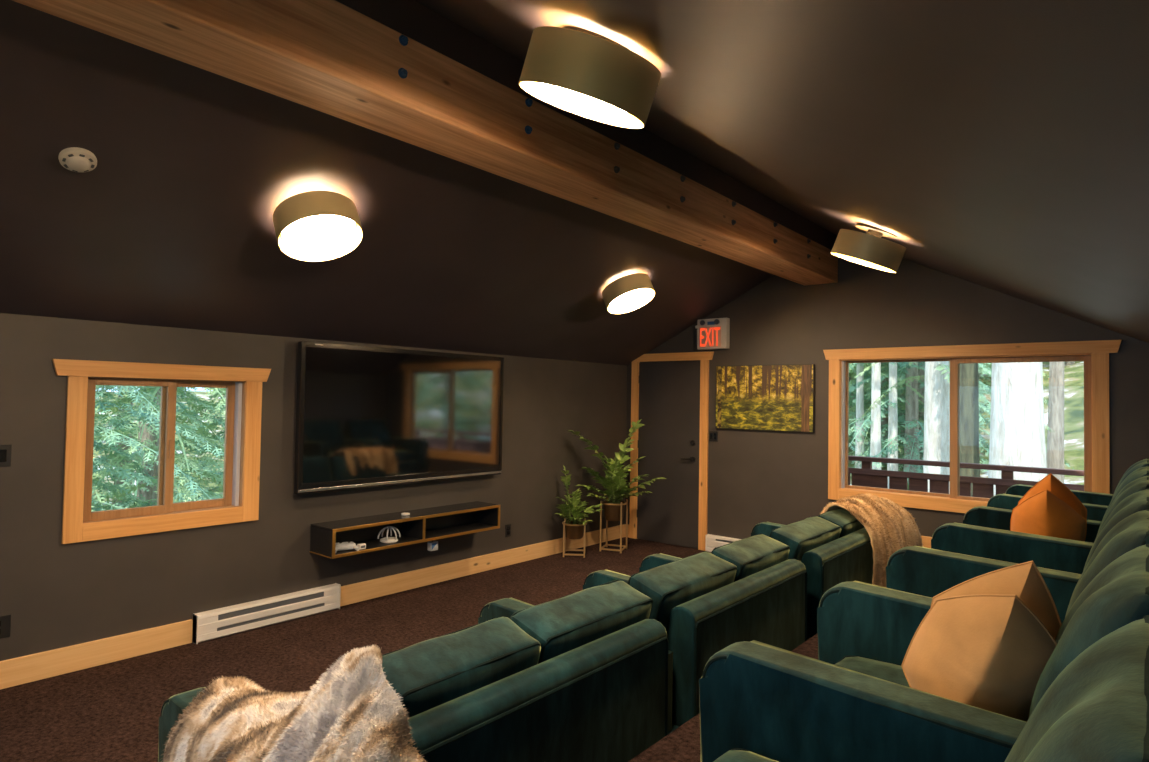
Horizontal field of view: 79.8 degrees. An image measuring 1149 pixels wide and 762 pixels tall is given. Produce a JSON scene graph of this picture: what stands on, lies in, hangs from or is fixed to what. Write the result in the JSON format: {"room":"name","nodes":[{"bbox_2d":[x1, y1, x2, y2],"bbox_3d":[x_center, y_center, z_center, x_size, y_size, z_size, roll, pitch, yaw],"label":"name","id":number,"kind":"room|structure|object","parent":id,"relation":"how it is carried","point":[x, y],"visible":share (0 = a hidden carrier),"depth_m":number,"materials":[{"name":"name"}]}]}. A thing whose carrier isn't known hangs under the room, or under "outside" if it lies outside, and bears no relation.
{"room":"home theater","nodes":[
{"label":"home theater","id":0,"kind":"room"},
{"bbox_2d":[0,313,626,660],"bbox_3d":[-1.976,0.748,5.108,0.140,2.110,8.100,0,-2,40],"label":"wall","id":1,"kind":"structure","parent":0,"point":[56,595],"depth_m":4.60,"materials":[{"name":"grey paint"}]},
{"bbox_2d":[0,614,10,638],"bbox_3d":[-3.082,1.318,3.662,0.009,0.120,0.120,0,-2,40],"label":"wall outlet","id":2,"kind":"object","parent":1,"relation":"attached to","point":[5,621],"visible":1,"depth_m":3.69,"materials":[{"name":"black plastic"}]},
{"bbox_2d":[0,444,11,466],"bbox_3d":[-3.082,0.400,3.667,0.011,0.118,0.120,0,-2,40],"label":"light switch","id":3,"kind":"object","parent":1,"relation":"attached to","point":[5,450],"visible":1,"depth_m":3.69,"materials":[{"name":"black plastic"}]},
{"bbox_2d":[0,619,192,689],"bbox_3d":[-3.488,1.552,3.165,0.020,0.147,3.232,0,-2,40],"label":"baseboard","id":4,"kind":"structure","parent":1,"relation":"attached to","point":[55,662],"depth_m":3.98,"materials":[{"name":"brown wood"}]},
{"bbox_2d":[52,359,270,543],"bbox_3d":[-2.587,0.417,4.355,0.170,1.043,1.245,0,-2,40],"label":"window","id":5,"kind":"structure","parent":1,"relation":"in","point":[239,502],"depth_m":4.34,"materials":[{"name":"brown wood"}]},
{"bbox_2d":[192,583,340,643],"bbox_3d":[-2.105,1.602,4.783,0.070,0.181,1.014,0,-2,40],"label":"baseboard heater","id":6,"kind":"object","parent":1,"relation":"attached to","point":[234,619],"visible":1,"depth_m":4.71,"materials":[{"name":"white metal"}]},
{"bbox_2d":[218,592,323,619],"bbox_3d":[-2.104,1.557,4.784,0.051,0.034,0.760,0,-2,40],"label":"grille","id":7,"kind":"object","parent":6,"relation":"attached to","point":[290,600],"depth_m":4.75,"materials":[{"name":"grey metal"}]},
{"bbox_2d":[217,603,324,630],"bbox_3d":[-2.104,1.635,4.781,0.054,0.025,0.760,0,-2,40],"label":"grille","id":8,"kind":"object","parent":6,"relation":"attached to","point":[304,609],"depth_m":4.75,"materials":[{"name":"grey metal"}]},
{"bbox_2d":[294,341,503,494],"bbox_3d":[-1.345,0.292,5.673,0.106,1.090,2.000,0,-2,40],"label":"television","id":9,"kind":"object","parent":1,"relation":"attached to","point":[366,416],"visible":1,"depth_m":5.48,"materials":[{"name":"black glass"}]},
{"bbox_2d":[310,501,499,558],"bbox_3d":[-1.300,1.178,5.569,0.304,0.206,1.636,0,-2,40],"label":"shelf","id":10,"kind":"object","parent":1,"relation":"attached to","point":[440,522],"visible":1,"depth_m":5.48,"materials":[{"name":"black wood"}]},
{"bbox_2d":[335,541,359,552],"bbox_3d":[-1.678,1.209,5.026,0.185,0.060,0.133,2,-2,-29],"label":"game controller","id":11,"kind":"object","parent":10,"relation":"on","point":[340,546],"visible":0.81,"depth_m":5.01,"materials":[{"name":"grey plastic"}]},
{"bbox_2d":[357,543,365,548],"bbox_3d":[-1.581,1.227,5.101,0.046,0.036,0.052,0,-2,40],"label":"box","id":12,"kind":"object","parent":10,"relation":"on","point":[361,545],"visible":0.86,"depth_m":5.09,"materials":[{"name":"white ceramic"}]},
{"bbox_2d":[377,526,400,542],"bbox_3d":[-1.447,1.194,5.365,0.160,0.121,0.141,0,-2,20],"label":"gadget","id":13,"kind":"object","parent":10,"relation":"on","point":[386,539],"visible":1,"depth_m":5.34,"materials":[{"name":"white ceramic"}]},
{"bbox_2d":[427,540,437,550],"bbox_3d":[-1.167,1.339,5.659,0.052,0.110,0.076,0,-2,40],"label":"plug adapter","id":14,"kind":"object","parent":10,"relation":"hanging from","point":[432,545],"visible":0.91,"depth_m":5.64,"materials":[{"name":"grey plastic"}]},
{"bbox_2d":[340,524,625,605],"bbox_3d":[-0.599,1.694,6.628,0.020,0.147,3.740,0,-2,40],"label":"baseboard","id":15,"kind":"structure","parent":1,"relation":"attached to","point":[374,588],"depth_m":6.12,"materials":[{"name":"brown wood"}]},
{"bbox_2d":[505,524,510,536],"bbox_3d":[-0.635,1.436,6.595,0.009,0.118,0.075,0,-2,40],"label":"wall outlet","id":16,"kind":"object","parent":1,"relation":"attached to","point":[508,526],"visible":1,"depth_m":6.59,"materials":[{"name":"black plastic"}]},
{"bbox_2d":[0,537,710,761],"bbox_3d":[-0.729,1.767,3.961,3.475,0.150,8.280,0,-2,40],"label":"floor","id":17,"kind":"structure","parent":0,"point":[109,712],"depth_m":4.12,"materials":[{"name":"brown carpet"}]},
{"bbox_2d":[158,579,668,761],"bbox_3d":[-0.480,1.219,2.442,1.098,0.871,1.434,0,-2,40],"label":"sofa","id":18,"kind":"object","parent":17,"relation":"on","point":[581,676],"visible":0.8,"depth_m":2.17,"materials":[{"name":"green fabric"}]},
{"bbox_2d":[160,644,426,761],"bbox_3d":[-0.780,1.102,1.869,1.000,0.798,0.514,0,-2,40],"label":"fur throw","id":19,"kind":"object","parent":18,"relation":"on","point":[353,713],"visible":1,"depth_m":1.78,"materials":[{"name":"beige fur"}]},
{"bbox_2d":[382,618,538,717],"bbox_3d":[-0.396,1.027,2.094,0.246,0.483,0.566,22,12,38],"label":"cushion","id":20,"kind":"object","parent":18,"relation":"on","point":[434,674],"depth_m":2.00,"materials":[{"name":"green fabric"}]},
{"bbox_2d":[510,580,651,663],"bbox_3d":[-0.006,1.044,2.562,0.243,0.485,0.654,22,12,38],"label":"cushion","id":21,"kind":"object","parent":18,"relation":"on","point":[562,626],"depth_m":2.43,"materials":[{"name":"green fabric"}]},
{"bbox_2d":[562,518,586,557],"bbox_3d":[0.000,1.612,7.073,0.262,0.355,0.261,1,-2,2],"label":"plant stand","id":22,"kind":"object","parent":17,"relation":"on","point":[564,521],"visible":0.75,"depth_m":6.96,"materials":[{"name":"brown wood"}]},
{"bbox_2d":[555,465,602,538],"bbox_3d":[0.048,1.237,7.003,0.412,0.753,0.588,0,-2,40],"label":"potted plant","id":23,"kind":"object","parent":22,"relation":"on","point":[572,532],"visible":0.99,"depth_m":7.01,"materials":[{"name":"green plant"}]},
{"bbox_2d":[599,498,627,552],"bbox_3d":[0.421,1.538,7.336,0.278,0.530,0.278,0,-2,20],"label":"plant stand","id":24,"kind":"object","parent":17,"relation":"on","point":[601,502],"visible":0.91,"depth_m":7.26,"materials":[{"name":"brown wood"}]},
{"bbox_2d":[569,419,665,520],"bbox_3d":[0.431,0.941,7.205,1.044,1.077,0.528,2,-2,-30],"label":"potted plant","id":25,"kind":"object","parent":24,"relation":"on","point":[614,482],"visible":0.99,"depth_m":7.26,"materials":[{"name":"green plant"}]},
{"bbox_2d":[478,533,806,734],"bbox_3d":[0.401,1.264,3.498,1.098,0.869,1.395,0,-2,40],"label":"sofa","id":26,"kind":"object","parent":17,"relation":"on","point":[748,589],"visible":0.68,"depth_m":3.09,"materials":[{"name":"green fabric"}]},
{"bbox_2d":[627,552,735,628],"bbox_3d":[0.451,1.067,3.108,0.244,0.484,0.678,22,12,38],"label":"cushion","id":27,"kind":"object","parent":26,"relation":"on","point":[671,586],"depth_m":2.94,"materials":[{"name":"green fabric"}]},
{"bbox_2d":[712,534,788,581],"bbox_3d":[0.879,1.089,3.623,0.245,0.486,0.602,22,12,38],"label":"cushion","id":28,"kind":"object","parent":26,"relation":"on","point":[752,556],"depth_m":3.49,"materials":[{"name":"green fabric"}]},
{"bbox_2d":[639,508,872,639],"bbox_3d":[1.385,1.311,4.678,1.098,0.871,1.730,0,-2,40],"label":"sofa","id":29,"kind":"object","parent":17,"relation":"on","point":[834,548],"visible":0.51,"depth_m":4.13,"materials":[{"name":"green fabric"}]},
{"bbox_2d":[771,517,840,560],"bbox_3d":[1.367,1.113,4.206,0.243,0.485,0.721,22,12,38],"label":"cushion","id":30,"kind":"object","parent":29,"relation":"on","point":[804,537],"depth_m":4.03,"materials":[{"name":"green fabric"}]},
{"bbox_2d":[819,508,864,536],"bbox_3d":[1.843,1.136,4.778,0.245,0.482,0.751,22,12,38],"label":"cushion","id":31,"kind":"object","parent":29,"relation":"on","point":[849,524],"depth_m":4.54,"materials":[{"name":"green fabric"}]},
{"bbox_2d":[821,492,922,586],"bbox_3d":[2.127,1.103,4.926,0.509,0.600,1.198,0,-2,42],"label":"fur throw","id":32,"kind":"object","parent":29,"relation":"on","point":[890,528],"visible":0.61,"depth_m":4.70,"materials":[{"name":"beige fur"}]},
{"bbox_2d":[0,0,1148,365],"bbox_3d":[0.122,-0.848,3.390,5.700,1.659,8.850,0,-2,40],"label":"ceiling","id":33,"kind":"structure","parent":0,"point":[1003,144],"depth_m":3.05,"materials":[{"name":"black paint"}]},
{"bbox_2d":[58,147,96,171],"bbox_3d":[-2.130,-0.946,2.947,0.135,0.083,0.129,2,-2,-35],"label":"smoke detector","id":34,"kind":"object","parent":33,"relation":"attached to","point":[75,159],"visible":1,"depth_m":2.92,"materials":[{"name":"beige plastic"}]},
{"bbox_2d":[273,191,362,261],"bbox_3d":[-1.391,-0.834,3.733,0.462,0.322,0.440,0,-2,40],"label":"ceiling lamp","id":35,"kind":"object","parent":33,"relation":"attached to","point":[313,226],"visible":1,"depth_m":3.67,"materials":[{"name":"gold metal"}]},
{"bbox_2d":[282,215,355,251],"bbox_3d":[-1.385,-0.818,3.728,0.380,0.035,0.380,-31,-21,35],"label":"diffuser","id":36,"kind":"object","parent":35,"relation":"attached to","point":[320,233],"depth_m":3.73,"materials":[{"name":"white"}]},
{"bbox_2d":[12,0,837,285],"bbox_3d":[-0.158,-1.209,3.605,0.352,0.285,7.998,0,-2,40],"label":"beam","id":37,"kind":"structure","parent":33,"relation":"attached to","point":[329,57],"depth_m":2.90,"materials":[{"name":"brown wood"}]},
{"bbox_2d":[518,26,660,128],"bbox_3d":[0.050,-0.993,2.272,0.470,0.318,0.440,0,-2,40],"label":"ceiling lamp","id":38,"kind":"object","parent":33,"relation":"attached to","point":[579,71],"visible":1,"depth_m":2.10,"materials":[{"name":"gold metal"}]},
{"bbox_2d":[541,83,625,112],"bbox_3d":[0.042,-0.970,2.278,0.380,0.035,0.380,28,16,37],"label":"diffuser","id":39,"kind":"object","parent":38,"relation":"attached to","point":[572,98],"depth_m":2.38,"materials":[{"name":"white plastic"}]},
{"bbox_2d":[602,273,654,313],"bbox_3d":[0.469,-0.757,5.978,0.462,0.322,0.440,0,-2,40],"label":"ceiling lamp","id":40,"kind":"object","parent":33,"relation":"attached to","point":[630,292],"visible":1,"depth_m":5.88,"materials":[{"name":"gold metal"}]},
{"bbox_2d":[610,289,649,307],"bbox_3d":[0.475,-0.741,5.973,0.380,0.035,0.380,-31,-21,35],"label":"diffuser","id":41,"kind":"object","parent":40,"relation":"attached to","point":[636,298],"depth_m":5.99,"materials":[{"name":"white plastic"}]},
{"bbox_2d":[831,223,905,272],"bbox_3d":[1.976,-0.891,4.628,0.470,0.348,0.440,0,-2,40],"label":"ceiling lamp","id":42,"kind":"object","parent":33,"relation":"attached to","point":[869,249],"visible":0.99,"depth_m":4.46,"materials":[{"name":"gold metal"}]},
{"bbox_2d":[628,633,817,761],"bbox_3d":[1.232,1.554,2.333,1.665,0.452,8.000,0,-2,40],"label":"platform","id":43,"kind":"object","parent":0,"point":[682,744],"depth_m":2.50,"materials":[{"name":"brown carpet"}]},
{"bbox_2d":[699,544,1148,761],"bbox_3d":[0.737,0.847,1.403,1.093,0.894,1.634,0,-2,40],"label":"sofa","id":44,"kind":"object","parent":43,"relation":"on","point":[759,701],"visible":0.95,"depth_m":1.47,"materials":[{"name":"green fabric"}]},
{"bbox_2d":[714,751,778,761],"bbox_3d":[0.441,0.933,1.200,0.725,0.169,0.677,0,-2,40],"label":"seat cushion","id":45,"kind":"object","parent":44,"relation":"on","point":[728,756],"depth_m":1.61,"materials":[{"name":"green fabric"}]},
{"bbox_2d":[834,655,909,686],"bbox_3d":[0.963,0.958,1.825,0.724,0.172,0.674,0,-2,40],"label":"seat cushion","id":46,"kind":"object","parent":44,"relation":"on","point":[890,672],"depth_m":2.13,"materials":[{"name":"green fabric"}]},
{"bbox_2d":[901,594,1057,721],"bbox_3d":[0.964,0.677,1.667,0.353,0.349,0.184,0,-2,39],"label":"throw pillow","id":47,"kind":"object","parent":44,"relation":"on","point":[990,652],"visible":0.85,"depth_m":1.61,"materials":[{"name":"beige fabric"}]},
{"bbox_2d":[931,560,1061,638],"bbox_3d":[1.129,0.665,1.868,0.326,0.383,0.143,0,-2,42],"label":"throw pillow","id":48,"kind":"object","parent":44,"relation":"on","point":[1024,580],"visible":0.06,"depth_m":1.80,"materials":[{"name":"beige fabric"}]},
{"bbox_2d":[1007,617,1148,761],"bbox_3d":[0.739,0.638,0.963,0.253,0.521,0.690,28,16,37],"label":"cushion","id":49,"kind":"object","parent":44,"relation":"on","point":[1096,709],"depth_m":0.89,"materials":[{"name":"green fabric"}]},
{"bbox_2d":[1027,546,1148,718],"bbox_3d":[1.262,0.662,1.589,0.252,0.517,0.688,28,16,37],"label":"cushion","id":50,"kind":"object","parent":44,"relation":"on","point":[1117,595],"depth_m":1.46,"materials":[{"name":"green fabric"}]},
{"bbox_2d":[817,489,1148,665],"bbox_3d":[1.780,0.899,2.654,1.093,0.893,1.633,0,-2,40],"label":"sofa","id":51,"kind":"object","parent":43,"relation":"on","point":[855,618],"visible":0.35,"depth_m":2.34,"materials":[{"name":"green fabric"}]},
{"bbox_2d":[1064,511,1148,620],"bbox_3d":[1.784,0.688,2.215,0.257,0.519,0.688,28,16,37],"label":"cushion","id":52,"kind":"object","parent":51,"relation":"on","point":[1131,534],"depth_m":2.11,"materials":[{"name":"green fabric"}]},
{"bbox_2d":[1084,489,1148,566],"bbox_3d":[2.305,0.716,2.841,0.255,0.515,0.686,28,16,37],"label":"cushion","id":53,"kind":"object","parent":51,"relation":"on","point":[1135,503],"depth_m":2.72,"materials":[{"name":"green fabric"}]},
{"bbox_2d":[931,466,1148,573],"bbox_3d":[2.825,0.950,3.905,1.093,0.894,1.635,0,-2,40],"label":"sofa","id":54,"kind":"object","parent":43,"relation":"on","point":[984,532],"visible":0.27,"depth_m":3.46,"materials":[{"name":"green fabric"}]},
{"bbox_2d":[1010,489,1086,541],"bbox_3d":[2.483,0.747,3.607,0.336,0.361,0.186,0,-2,34],"label":"throw pillow","id":55,"kind":"object","parent":54,"relation":"on","point":[1044,513],"visible":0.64,"depth_m":3.56,"materials":[{"name":"orange fabric"}]},
{"bbox_2d":[1018,473,1086,519],"bbox_3d":[2.635,0.721,3.796,0.320,0.423,0.142,0,-2,35],"label":"throw pillow","id":56,"kind":"object","parent":54,"relation":"on","point":[1050,482],"visible":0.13,"depth_m":3.76,"materials":[{"name":"orange fabric"}]},
{"bbox_2d":[1096,476,1148,537],"bbox_3d":[2.828,0.741,3.466,0.257,0.515,0.689,28,16,37],"label":"cushion","id":57,"kind":"object","parent":54,"relation":"on","point":[1142,483],"depth_m":3.39,"materials":[{"name":"green fabric"}]},
{"bbox_2d":[1104,466,1148,515],"bbox_3d":[3.350,0.764,4.091,0.255,0.518,0.690,28,16,37],"label":"cushion","id":58,"kind":"object","parent":54,"relation":"on","point":[1143,471],"depth_m":3.98,"materials":[{"name":"green fabric"}]},
{"bbox_2d":[987,458,1148,520],"bbox_3d":[3.649,0.991,4.893,1.093,0.893,0.950,0,-2,40],"label":"armchair","id":59,"kind":"object","parent":43,"relation":"on","point":[1096,504],"visible":0.19,"depth_m":4.85,"materials":[{"name":"green fabric"}]},
{"bbox_2d":[1112,459,1148,496],"bbox_3d":[3.872,0.792,4.715,0.254,0.517,0.691,28,16,37],"label":"cushion","id":60,"kind":"object","parent":59,"relation":"on","point":[1142,463],"depth_m":4.63,"materials":[{"name":"green fabric"}]},
{"bbox_2d":[625,257,1148,548],"bbox_3d":[2.581,0.259,6.564,5.000,3.316,0.140,0,-2,40],"label":"wall","id":61,"kind":"structure","parent":0,"point":[755,477],"depth_m":6.61,"materials":[{"name":"grey paint"}]},
{"bbox_2d":[336,0,836,249],"bbox_3d":[-0.051,-1.438,3.527,0.042,0.196,8.000,0,-2,40],"label":"ceiling beam","id":62,"kind":"structure","parent":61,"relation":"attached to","point":[412,19],"depth_m":3.25,"materials":[{"name":"black paint"}]},
{"bbox_2d":[629,351,713,550],"bbox_3d":[1.044,0.754,7.688,1.090,2.138,0.072,0,-2,40],"label":"door","id":63,"kind":"structure","parent":61,"relation":"in","point":[671,399],"depth_m":7.69,"materials":[{"name":"paint"}]},
{"bbox_2d":[695,318,729,349],"bbox_3d":[1.462,-0.504,7.363,0.384,0.325,0.115,0,-2,40],"label":"exit sign","id":64,"kind":"object","parent":61,"relation":"attached to","point":[714,333],"visible":1,"depth_m":7.32,"materials":[{"name":"beige plastic"}]},
{"bbox_2d":[709,431,717,441],"bbox_3d":[1.489,0.593,7.363,0.105,0.110,0.011,0,-2,40],"label":"light switch","id":65,"kind":"object","parent":61,"relation":"attached to","point":[713,435],"visible":1,"depth_m":7.36,"materials":[{"name":"black plastic"}]},
{"bbox_2d":[705,534,741,551],"bbox_3d":[1.845,1.727,6.981,1.120,0.181,0.070,0,-2,40],"label":"baseboard heater","id":66,"kind":"object","parent":61,"relation":"attached to","point":[711,541],"visible":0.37,"depth_m":7.25,"materials":[{"name":"white metal"}]},
{"bbox_2d":[715,539,731,542],"bbox_3d":[1.847,1.675,6.984,0.896,0.016,0.045,0,-2,40],"label":"grille","id":67,"kind":"object","parent":66,"relation":"attached to","point":[716,540],"depth_m":7.19,"materials":[{"name":"grey metal"}]},
{"bbox_2d":[715,364,814,432],"bbox_3d":[1.920,0.171,7.006,1.055,0.667,0.034,0,-2,40],"label":"picture","id":68,"kind":"object","parent":61,"relation":"attached to","point":[748,397],"visible":1,"depth_m":6.96,"materials":[{"name":"yellow"}]},
{"bbox_2d":[921,536,931,547],"bbox_3d":[3.372,1.582,5.745,2.750,0.452,0.020,0,-2,40],"label":"baseboard","id":69,"kind":"structure","parent":61,"relation":"attached to","point":[926,541],"depth_m":5.99,"materials":[{"name":"brown wood"}]},
{"bbox_2d":[823,340,1121,512],"bbox_3d":[3.299,0.409,5.938,2.248,1.425,0.172,0,-2,40],"label":"window","id":70,"kind":"structure","parent":61,"relation":"in","point":[1094,354],"depth_m":5.91,"materials":[{"name":"brown wood"}]},
{"label":"outside","id":71,"kind":"structure","parent":0,"visible":0},
{"bbox_2d":[91,361,1083,508],"bbox_3d":[4.933,-8.554,21.160,80.000,27.537,85.000,0,-2,40],"label":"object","id":72,"kind":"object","parent":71,"point":[1073,373],"depth_m":22.03,"materials":[{"name":"green plant"}]},
{"bbox_2d":[93,400,110,511],"bbox_3d":[-8.755,-2.402,9.272,5.504,13.942,5.025,2,-2,-33],"label":"conifer tree","id":73,"kind":"object","parent":72,"relation":"on","point":[95,400],"visible":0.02,"depth_m":10.07,"materials":[{"name":"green plant"}]},
{"bbox_2d":[92,386,179,510],"bbox_3d":[-11.389,-4.988,13.720,7.578,18.889,6.957,1,-2,-11],"label":"conifer tree","id":74,"kind":"object","parent":72,"relation":"on","point":[116,448],"visible":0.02,"depth_m":14.53,"materials":[{"name":"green plant"}]},
{"bbox_2d":[91,385,223,511],"bbox_3d":[-6.033,-1.695,7.425,4.638,12.593,5.052,2,-2,-39],"label":"conifer tree","id":75,"kind":"object","parent":72,"relation":"on","point":[147,418],"visible":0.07,"depth_m":7.83,"materials":[{"name":"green plant"}]},
{"bbox_2d":[91,385,225,511],"bbox_3d":[-5.809,-1.337,9.350,4.522,12.548,4.954,1,-2,-3],"label":"conifer tree","id":76,"kind":"object","parent":72,"relation":"on","point":[146,389],"visible":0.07,"depth_m":9.03,"materials":[{"name":"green plant"}]},
{"bbox_2d":[92,385,224,510],"bbox_3d":[-10.026,-3.746,15.954,6.605,16.730,6.030,0,-2,26],"label":"conifer tree","id":77,"kind":"object","parent":72,"relation":"on","point":[122,445],"visible":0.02,"depth_m":15.36,"materials":[{"name":"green plant"}]},
{"bbox_2d":[92,385,225,509],"bbox_3d":[-7.587,-3.332,11.834,5.797,15.741,6.315,2,-2,-40],"label":"conifer tree","id":78,"kind":"object","parent":72,"relation":"on","point":[145,493],"visible":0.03,"depth_m":11.79,"materials":[{"name":"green plant"}]},
{"bbox_2d":[120,387,225,502],"bbox_3d":[-7.018,-2.277,14.011,5.025,13.942,5.504,1,-2,-4],"label":"conifer tree","id":79,"kind":"object","parent":72,"relation":"on","point":[213,489],"visible":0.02,"depth_m":13.16,"materials":[{"name":"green plant"}]},
{"bbox_2d":[849,363,902,437],"bbox_3d":[9.574,-3.316,23.477,4.522,12.548,4.954,2,-2,-34],"label":"conifer tree","id":80,"kind":"object","parent":72,"relation":"on","point":[864,363],"visible":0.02,"depth_m":23.04,"materials":[{"name":"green plant"}]},
{"bbox_2d":[848,362,905,464],"bbox_3d":[8.745,-4.451,22.707,5.728,15.894,6.275,1,-2,3],"label":"conifer tree","id":81,"kind":"object","parent":72,"relation":"on","point":[852,371],"visible":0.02,"depth_m":21.59,"materials":[{"name":"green plant"}]},
{"bbox_2d":[849,362,923,467],"bbox_3d":[8.228,-5.461,19.651,3.642,17.000,3.620,1,-2,-8],"label":"conifer tree","id":82,"kind":"object","parent":72,"relation":"on","point":[859,391],"visible":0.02,"depth_m":19.30,"materials":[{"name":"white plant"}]},
{"bbox_2d":[849,362,924,469],"bbox_3d":[7.649,-5.272,17.438,3.986,17.000,3.070,0,-2,40],"label":"conifer tree","id":83,"kind":"object","parent":72,"relation":"on","point":[875,440],"visible":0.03,"depth_m":17.30,"materials":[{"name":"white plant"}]},
{"bbox_2d":[848,362,982,469],"bbox_3d":[9.344,-3.466,21.299,5.614,14.221,5.126,1,-2,-18],"label":"conifer tree","id":84,"kind":"object","parent":72,"relation":"on","point":[885,419],"visible":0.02,"depth_m":20.54,"materials":[{"name":"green plant"}]},
{"bbox_2d":[849,362,984,488],"bbox_3d":[8.553,-5.425,18.794,3.426,17.000,3.450,1,-2,-1],"label":"conifer tree","id":85,"kind":"object","parent":72,"relation":"on","point":[892,419],"visible":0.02,"depth_m":18.06,"materials":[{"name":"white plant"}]},
{"bbox_2d":[850,362,990,484],"bbox_3d":[9.751,-3.650,19.559,5.683,14.167,5.218,0,-2,42],"label":"conifer tree","id":86,"kind":"object","parent":72,"relation":"on","point":[921,372],"visible":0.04,"depth_m":19.27,"materials":[{"name":"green plant"}]},
{"bbox_2d":[849,363,991,448],"bbox_3d":[10.811,-5.011,21.719,5.913,16.056,6.441,1,-2,8],"label":"conifer tree","id":87,"kind":"object","parent":72,"relation":"on","point":[865,402],"visible":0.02,"depth_m":20.92,"materials":[{"name":"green plant"}]},
{"bbox_2d":[855,361,1054,493],"bbox_3d":[7.407,-4.201,14.075,3.890,16.000,3.696,0,-2,40],"label":"conifer tree","id":88,"kind":"object","parent":72,"relation":"on","point":[937,380],"visible":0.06,"depth_m":13.96,"materials":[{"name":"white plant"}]},
{"bbox_2d":[848,362,1073,482],"bbox_3d":[9.683,-5.153,18.861,6.609,17.945,7.199,0,-2,20],"label":"conifer tree","id":89,"kind":"object","parent":72,"relation":"on","point":[912,421],"visible":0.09,"depth_m":18.67,"materials":[{"name":"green plant"}]},
{"bbox_2d":[960,363,979,496],"bbox_3d":[6.747,-3.635,12.094,3.328,15.000,3.294,0,-2,23],"label":"conifer tree","id":90,"kind":"object","parent":72,"relation":"on","point":[969,372],"visible":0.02,"depth_m":11.99,"materials":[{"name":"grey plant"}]},
{"bbox_2d":[897,363,1048,408],"bbox_3d":[15.269,-5.367,26.349,5.614,14.221,5.126,0,-2,31],"label":"conifer tree","id":91,"kind":"object","parent":72,"relation":"on","point":[1044,374],"visible":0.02,"depth_m":25.93,"materials":[{"name":"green plant"}]},
{"bbox_2d":[978,364,991,405],"bbox_3d":[13.642,-5.113,25.865,5.218,14.167,5.683,0,-2,39],"label":"conifer tree","id":92,"kind":"object","parent":72,"relation":"on","point":[982,376],"visible":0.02,"depth_m":24.83,"materials":[{"name":"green plant"}]},
{"bbox_2d":[988,362,1046,495],"bbox_3d":[6.838,-3.996,10.623,1.000,16.000,0.988,0,-2,40],"label":"conifer tree","id":93,"kind":"object","parent":72,"relation":"on","point":[1017,425],"visible":0.17,"depth_m":10.22,"materials":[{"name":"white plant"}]},
{"bbox_2d":[1046,362,1063,482],"bbox_3d":[9.852,-4.379,14.027,0.574,15.000,0.414,0,-2,40],"label":"conifer tree","id":94,"kind":"object","parent":72,"relation":"on","point":[1054,454],"visible":0.21,"depth_m":13.80,"materials":[{"name":"grey plant"}]},
{"bbox_2d":[1065,361,1074,364],"bbox_3d":[19.827,-5.973,27.576,4.522,12.548,4.954,2,-2,-28],"label":"conifer tree","id":95,"kind":"object","parent":72,"relation":"on","point":[1070,362],"visible":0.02,"depth_m":27.48,"materials":[{"name":"grey plant"}]},
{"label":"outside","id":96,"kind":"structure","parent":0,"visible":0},
{"bbox_3d":[3.384,1.912,6.967,7.300,0.100,1.610,0,-2,40],"label":"floor","id":97,"kind":"structure","parent":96,"visible":0},
{"bbox_2d":[848,455,1083,497],"bbox_3d":[3.844,1.375,7.458,6.984,1.015,0.110,0,-2,40],"label":"deck railing","id":98,"kind":"object","parent":97,"relation":"on","point":[866,476],"visible":0.11,"depth_m":7.37,"materials":[{"name":"brown wood"}]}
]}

